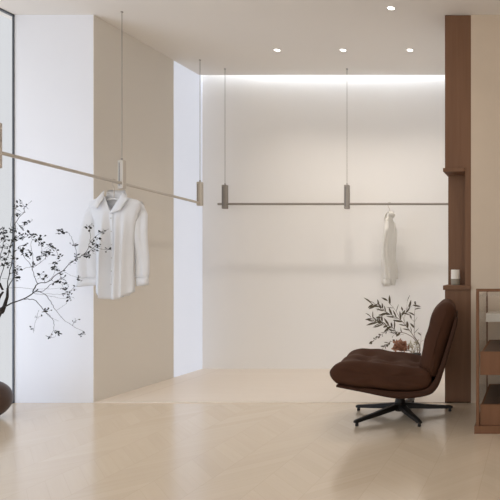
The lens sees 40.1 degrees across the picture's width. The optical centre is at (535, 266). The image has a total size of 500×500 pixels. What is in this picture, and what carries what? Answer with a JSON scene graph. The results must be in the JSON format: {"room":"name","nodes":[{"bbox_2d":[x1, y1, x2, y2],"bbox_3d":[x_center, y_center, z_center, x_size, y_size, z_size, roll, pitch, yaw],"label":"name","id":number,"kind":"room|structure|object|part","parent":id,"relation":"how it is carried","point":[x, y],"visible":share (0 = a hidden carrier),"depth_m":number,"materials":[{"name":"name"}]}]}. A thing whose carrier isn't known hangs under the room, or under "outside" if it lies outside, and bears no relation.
{"room":"clothing store","nodes":[
{"label":"clothing store","id":0,"kind":"room"},
{"bbox_2d":[15,15,173,402],"bbox_3d":[-3.478,-0.395,4.485,0.576,2.850,0.890,0,0,0],"label":"wall","id":1,"kind":"structure","parent":0,"point":[54,53],"depth_m":4.04,"materials":[{"name":"white paint"}]},
{"bbox_2d":[0,8,14,402],"bbox_3d":[-3.789,-0.420,1.270,0.054,2.800,5.540,0,0,0],"label":"window","id":2,"kind":"structure","parent":1,"relation":"in","point":[1,9],"depth_m":4.03,"materials":[{"name":"grey metal"}]},
{"bbox_2d":[174,61,201,376],"bbox_3d":[-3.207,-0.795,5.145,0.027,3.650,0.430,0,0,0],"label":"window","id":3,"kind":"structure","parent":1,"relation":"in","point":[187,83],"depth_m":5.12,"materials":[{"name":"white glass"}]},
{"bbox_2d":[0,403,499,499],"bbox_3d":[-0.683,1.030,1.270,6.366,0.100,5.540,0,0,0],"label":"floor","id":4,"kind":"structure","parent":0,"point":[49,451],"depth_m":2.97,"materials":[{"name":"beige wood"}]},
{"bbox_2d":[0,381,12,414],"bbox_3d":[-3.540,0.848,3.610,0.252,0.264,0.252,0,0,0],"label":"vase","id":5,"kind":"object","parent":4,"relation":"on","point":[6,394],"visible":1,"depth_m":3.62,"materials":[{"name":"ceramic"}]},
{"bbox_2d":[0,199,110,338],"bbox_3d":[-3.203,0.161,3.625,0.716,1.220,0.358,0,0,0],"label":"branch","id":6,"kind":"object","parent":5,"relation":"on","point":[2,309],"visible":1,"depth_m":3.62,"materials":[{"name":"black plant"}]},
{"bbox_2d":[330,298,457,426],"bbox_3d":[-0.904,0.598,3.713,0.763,0.763,0.692,0,0,-8],"label":"lounge chair","id":7,"kind":"object","parent":4,"relation":"on","point":[401,376],"visible":1,"depth_m":3.42,"materials":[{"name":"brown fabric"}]},
{"bbox_3d":[-1.073,0.930,3.777,0.333,0.060,0.042,0,0,20],"label":"leg","id":8,"kind":"part","parent":7,"relation":"part of","materials":[{"name":"black metal"}]},
{"bbox_3d":[-1.014,0.930,3.572,0.042,0.060,0.333,0,0,38],"label":"leg","id":9,"kind":"part","parent":7,"relation":"part of","materials":[{"name":"black metal"}]},
{"bbox_3d":[-0.973,0.665,3.648,0.607,0.204,0.584,0,0,-8],"label":"seat","id":10,"kind":"part","parent":7,"relation":"part of","materials":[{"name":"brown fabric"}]},
{"bbox_3d":[-0.902,0.870,3.715,0.220,0.164,0.220,0,0,0],"label":"swivel post","id":11,"kind":"part","parent":7,"relation":"part of","materials":[{"name":"black metal"}]},
{"bbox_3d":[-0.800,0.930,3.564,0.042,0.060,0.333,0,0,-34],"label":"leg","id":12,"kind":"part","parent":7,"relation":"part of","materials":[{"name":"black metal"}]},
{"bbox_3d":[-0.728,0.930,3.765,0.333,0.060,0.042,0,0,-16],"label":"leg","id":13,"kind":"part","parent":7,"relation":"part of","materials":[{"name":"black metal"}]},
{"bbox_3d":[-0.641,0.454,3.695,0.230,0.473,0.566,0,0,-8],"label":"backrest","id":14,"kind":"part","parent":7,"relation":"part of","materials":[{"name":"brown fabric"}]},
{"bbox_2d":[474,289,499,433],"bbox_3d":[0.029,0.554,3.622,0.783,0.852,0.667,0,0,0],"label":"display case","id":15,"kind":"object","parent":4,"relation":"on","point":[488,419],"visible":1,"depth_m":3.31,"materials":[{"name":"brown wood"}]},
{"bbox_3d":[-0.344,0.540,3.303,0.018,0.788,0.018,0,0,0],"label":"post","id":16,"kind":"part","parent":15,"relation":"part of","materials":[{"name":"brown wood"}]},
{"bbox_3d":[-0.345,0.554,3.948,0.012,0.760,0.014,0,0,0],"label":"post","id":17,"kind":"part","parent":15,"relation":"part of","materials":[{"name":"brown wood"}]},
{"bbox_2d":[480,384,499,424],"bbox_3d":[0.034,0.873,3.623,0.726,0.122,0.635,0,0,0],"label":"drawer","id":18,"kind":"object","parent":15,"relation":"on","point":[490,405],"depth_m":3.31,"materials":[{"name":"brown wood"}]},
{"bbox_2d":[480,340,499,374],"bbox_3d":[0.034,0.569,3.623,0.726,0.138,0.635,0,0,0],"label":"drawer","id":19,"kind":"object","parent":15,"relation":"on","point":[490,355],"depth_m":3.31,"materials":[{"name":"brown wood"}]},
{"bbox_2d":[486,311,499,321],"bbox_3d":[0.034,0.340,3.846,0.738,0.056,0.182,0,0,0],"label":"box","id":20,"kind":"object","parent":15,"relation":"attached to","point":[491,316],"depth_m":3.76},
{"bbox_2d":[0,0,499,74],"bbox_3d":[-0.683,-1.880,3.105,6.366,0.120,4.410,0,0,0],"label":"ceiling","id":21,"kind":"structure","parent":0,"point":[240,37],"depth_m":4.31,"materials":[{"name":"paint"}]},
{"bbox_2d":[0,11,202,205],"bbox_3d":[-2.951,-1.179,3.598,0.046,1.283,2.696,0,0,0],"label":"rail","id":22,"kind":"object","parent":21,"relation":"hanging from","point":[121,182],"visible":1,"depth_m":3.97,"materials":[{"name":"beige metal"}]},
{"bbox_3d":[-2.950,-0.610,3.598,0.021,0.120,2.696,0,0,0],"label":"rail","id":23,"kind":"part","parent":22,"relation":"part of","materials":[{"name":"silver metal"}]},
{"bbox_2d":[106,179,118,200],"bbox_3d":[-2.950,-0.528,3.915,0.312,0.177,0.036,0,0,0],"label":"hanger","id":24,"kind":"object","parent":22,"relation":"hanging from","point":[114,198],"visible":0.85,"depth_m":3.91,"materials":[{"name":"silver metal"}]},
{"bbox_2d":[76,190,149,299],"bbox_3d":[-2.974,-0.157,3.920,0.495,0.766,0.152,0,0,0],"label":"shirt","id":25,"kind":"object","parent":24,"relation":"hanging from","point":[114,273],"visible":0.98,"depth_m":3.90,"materials":[{"name":"white fabric"}]},
{"bbox_2d":[217,68,447,208],"bbox_3d":[-1.788,-1.177,5.139,2.262,1.287,0.042,0,0,0],"label":"rail","id":26,"kind":"object","parent":21,"relation":"hanging from","point":[224,203],"visible":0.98,"depth_m":5.13,"materials":[{"name":"silver metal"}]},
{"bbox_3d":[-1.788,-0.578,5.140,2.262,0.021,0.021,0,0,0],"label":"rail","id":27,"kind":"part","parent":26,"relation":"part of","materials":[{"name":"silver metal"}]},
{"bbox_2d":[93,369,468,402],"bbox_3d":[-1.831,1.027,4.750,2.724,0.106,1.420,0,0,0],"label":"floor","id":28,"kind":"structure","parent":0,"point":[202,385],"depth_m":4.45,"materials":[{"name":"beige wood"}]},
{"bbox_2d":[443,15,470,402],"bbox_3d":[-0.569,-0.418,4.162,0.200,2.796,0.276,0,0,0],"label":"shelf column","id":29,"kind":"structure","parent":28,"relation":"on","point":[457,168],"depth_m":4.04,"materials":[{"name":"brown wood"}]},
{"bbox_2d":[451,270,459,284],"bbox_3d":[-0.589,0.075,4.100,0.066,0.112,0.066,0,0,0],"label":"candle jar","id":30,"kind":"object","parent":29,"relation":"on","point":[455,274],"visible":0.98,"depth_m":4.07,"materials":[{"name":"white glass"}]},
{"bbox_2d":[451,270,459,278],"bbox_3d":[-0.589,0.053,4.100,0.066,0.066,0.066,0,0,0],"label":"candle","id":31,"kind":"object","parent":30,"relation":"on","point":[455,274],"depth_m":4.07,"materials":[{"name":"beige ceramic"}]},
{"bbox_3d":[-0.563,-1.264,4.170,0.188,1.104,0.260,0,0,0],"label":"panel","id":32,"kind":"part","parent":29,"relation":"part of","materials":[{"name":"brown wood"}]},
{"bbox_3d":[-0.563,0.573,4.170,0.188,0.815,0.260,0,0,0],"label":"panel","id":33,"kind":"part","parent":29,"relation":"part of","materials":[{"name":"brown wood"}]},
{"bbox_3d":[-1.006,0.844,4.620,0.196,0.260,0.196,0,0,0],"label":"vase","id":34,"kind":"object","parent":28,"relation":"on","visible":0},
{"bbox_2d":[365,295,421,353],"bbox_3d":[-1.174,0.548,4.612,0.522,0.643,0.183,0,0,7],"label":"branch","id":35,"kind":"object","parent":34,"relation":"in","point":[371,306],"visible":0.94,"depth_m":4.61,"materials":[{"name":"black plant"}]},
{"bbox_2d":[391,338,411,353],"bbox_3d":[-1.097,0.680,4.563,0.167,0.200,0.144,0,0,0],"label":"dried flower","id":36,"kind":"object","parent":34,"relation":"in","point":[400,345],"visible":0.98,"depth_m":4.54,"materials":[{"name":"brown plant"}]},
{"bbox_2d":[407,339,419,352],"bbox_3d":[-1.007,0.689,4.609,0.109,0.182,0.134,0,0,-10],"label":"dried flower","id":37,"kind":"object","parent":34,"relation":"in","point":[410,343],"visible":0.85,"depth_m":4.61,"materials":[{"name":"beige plant"}]},
{"bbox_2d":[202,75,447,368],"bbox_3d":[-2.130,-0.795,5.410,3.321,3.650,0.100,0,0,0],"label":"wall","id":38,"kind":"structure","parent":0,"point":[284,286],"depth_m":5.36,"materials":[{"name":"white paint"}]},
{"bbox_2d":[471,15,499,400],"bbox_3d":[0.966,-0.395,4.115,2.869,2.850,0.150,0,0,0],"label":"wall","id":39,"kind":"structure","parent":0,"point":[485,29],"depth_m":4.04,"materials":[{"name":"beige paint"}]},
{"bbox_3d":[-1.345,-0.503,5.140,0.036,0.187,0.272,0,0,0],"label":"hanger","id":40,"kind":"object","parent":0,"visible":0},
{"bbox_2d":[381,211,397,286],"bbox_3d":[-1.347,-0.168,5.138,0.117,0.686,0.357,0,0,0],"label":"blouse","id":41,"kind":"object","parent":40,"relation":"hanging from","point":[389,269],"visible":1,"depth_m":5.06,"materials":[{"name":"beige fabric"}]}
]}

